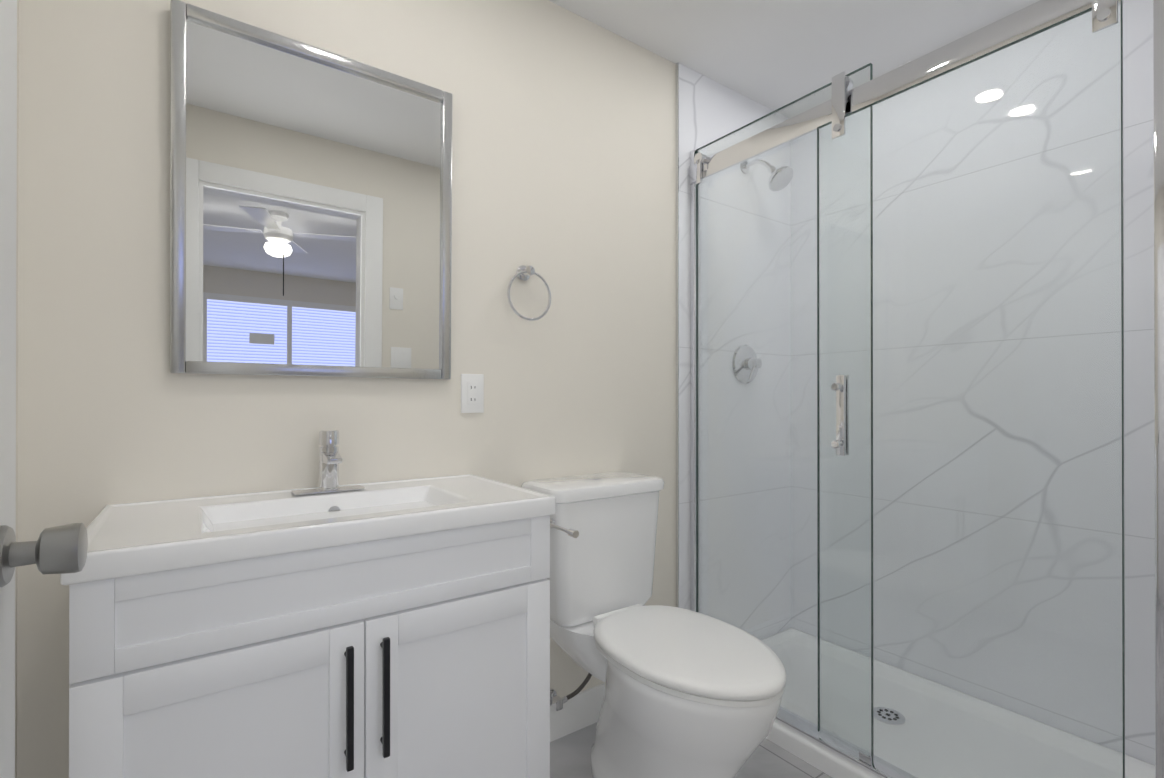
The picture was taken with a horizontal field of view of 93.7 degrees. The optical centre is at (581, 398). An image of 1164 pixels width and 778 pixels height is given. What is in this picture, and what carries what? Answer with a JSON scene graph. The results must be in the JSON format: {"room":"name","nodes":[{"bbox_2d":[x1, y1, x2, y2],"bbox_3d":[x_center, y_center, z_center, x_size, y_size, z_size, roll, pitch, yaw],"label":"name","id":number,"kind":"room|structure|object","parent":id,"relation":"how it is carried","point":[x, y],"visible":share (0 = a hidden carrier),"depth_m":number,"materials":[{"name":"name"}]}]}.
{"room":"bathroom","nodes":[
{"label":"bathroom","id":0,"kind":"room"},
{"bbox_2d":[15,0,18,777],"bbox_3d":[-0.693,-0.098,0.383,0.120,2.430,1.620,0,0,-35],"label":"wall","id":1,"kind":"structure","parent":0,"point":[16,385],"depth_m":1.07,"materials":[{"name":"beige paint"}]},
{"bbox_2d":[0,0,87,777],"bbox_3d":[-0.441,0.096,0.292,0.175,2.018,0.862,0,0,-35],"label":"door","id":2,"kind":"structure","parent":1,"relation":"in","point":[61,549],"depth_m":0.62,"materials":[{"name":"white wood"}]},
{"bbox_2d":[17,0,675,777],"bbox_3d":[-0.102,-0.094,1.872,2.810,2.430,0.120,0,0,-35],"label":"wall","id":3,"kind":"structure","parent":0,"point":[563,152],"depth_m":1.48,"materials":[{"name":"beige paint"}]},
{"bbox_2d":[170,0,451,379],"bbox_3d":[-0.644,-0.465,1.390,0.647,0.820,0.022,0,1,-35],"label":"mirror","id":4,"kind":"object","parent":3,"relation":"attached to","point":[310,210],"visible":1,"depth_m":1.35,"materials":[{"name":"silver glass"}]},
{"bbox_2d":[461,374,483,412],"bbox_3d":[-0.327,-0.015,1.631,0.072,0.116,0.008,0,0,-35],"label":"outlet","id":5,"kind":"object","parent":3,"relation":"attached to","point":[472,393],"visible":1,"depth_m":1.63,"materials":[{"name":"white plastic"}]},
{"bbox_2d":[507,265,550,320],"bbox_3d":[-0.173,-0.331,1.714,0.157,0.180,0.050,0,0,-35],"label":"towel ring","id":6,"kind":"object","parent":3,"relation":"attached to","point":[524,273],"visible":1,"depth_m":1.70,"materials":[{"name":"silver metal"}]},
{"bbox_2d":[550,683,604,741],"bbox_3d":[0.071,1.061,1.909,0.738,0.120,0.014,0,0,-35],"label":"baseboard","id":7,"kind":"structure","parent":3,"relation":"attached to","point":[580,710],"depth_m":1.84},
{"bbox_2d":[679,63,790,639],"bbox_3d":[0.678,-0.092,2.346,0.750,2.430,0.012,0,0,-35],"label":"wall","id":8,"kind":"structure","parent":3,"relation":"attached to","point":[710,110],"depth_m":2.33,"materials":[{"name":"white stone"}]},
{"bbox_2d":[676,62,678,607],"bbox_3d":[0.371,-0.093,2.126,0.004,2.430,0.014,0,0,-35],"label":"trim","id":9,"kind":"structure","parent":8,"relation":"attached to","point":[677,334],"depth_m":2.12,"materials":[{"name":"white paint"}]},
{"bbox_2d":[732,345,761,382],"bbox_3d":[0.724,-0.148,2.324,0.168,0.168,0.076,0,0,-35],"label":"shower valve","id":10,"kind":"object","parent":8,"relation":"attached to","point":[756,365],"depth_m":2.32,"materials":[{"name":"silver metal"}]},
{"bbox_2d":[740,159,793,190],"bbox_3d":[0.767,-0.939,2.266,0.108,0.175,0.223,0,0,-35],"label":"shower head","id":11,"kind":"object","parent":8,"relation":"attached to","point":[784,178],"depth_m":2.22},
{"bbox_2d":[550,722,831,777],"bbox_3d":[1.892,1.165,-0.346,3.490,0.100,6.040,0,0,-35],"label":"floor","id":12,"kind":"structure","parent":0,"point":[570,755],"depth_m":1.68,"materials":[{"name":"grey tile"}]},
{"bbox_2d":[60,430,555,777],"bbox_3d":[-0.528,0.599,1.193,0.832,1.040,0.483,0,0,-35],"label":"bathroom vanity","id":13,"kind":"object","parent":12,"relation":"on","point":[329,627],"visible":1,"depth_m":1.00,"materials":[{"name":"white wood"}]},
{"bbox_2d":[521,472,786,777],"bbox_3d":[0.198,0.686,1.523,0.448,0.868,0.788,0,0,-35],"label":"toilet","id":14,"kind":"object","parent":12,"relation":"on","point":[690,693],"visible":0.88,"depth_m":1.46,"materials":[{"name":"white ceramic"}]},
{"bbox_2d":[762,628,1154,777],"bbox_3d":[1.056,1.091,1.801,0.734,0.060,1.304,0,0,-35],"label":"shower tray","id":15,"kind":"object","parent":12,"relation":"on","point":[832,764],"depth_m":1.78,"materials":[{"name":"white plastic"}]},
{"bbox_2d":[689,0,1163,777],"bbox_3d":[0.791,0.039,1.615,0.097,2.041,1.307,0,0,-35],"label":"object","id":16,"kind":"object","parent":15,"relation":"on","point":[1023,24],"visible":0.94,"depth_m":1.55,"materials":[{"name":"clear glass"}]},
{"bbox_2d":[549,0,1039,118],"bbox_3d":[1.403,-1.366,-0.687,4.690,0.100,6.040,0,0,-35],"label":"ceiling","id":17,"kind":"structure","parent":0,"point":[773,55],"depth_m":1.96,"materials":[{"name":"paint"}]},
{"bbox_3d":[1.499,-0.094,1.943,0.120,2.430,1.620,0,0,-35],"label":"wall","id":18,"kind":"structure","parent":0,"visible":0},
{"bbox_2d":[791,0,1154,764],"bbox_3d":[1.364,-0.093,2.018,0.012,2.430,1.318,0,0,-35],"label":"wall","id":19,"kind":"structure","parent":18,"relation":"attached to","point":[1139,354],"depth_m":1.90,"materials":[{"name":"white stone"}]}
]}

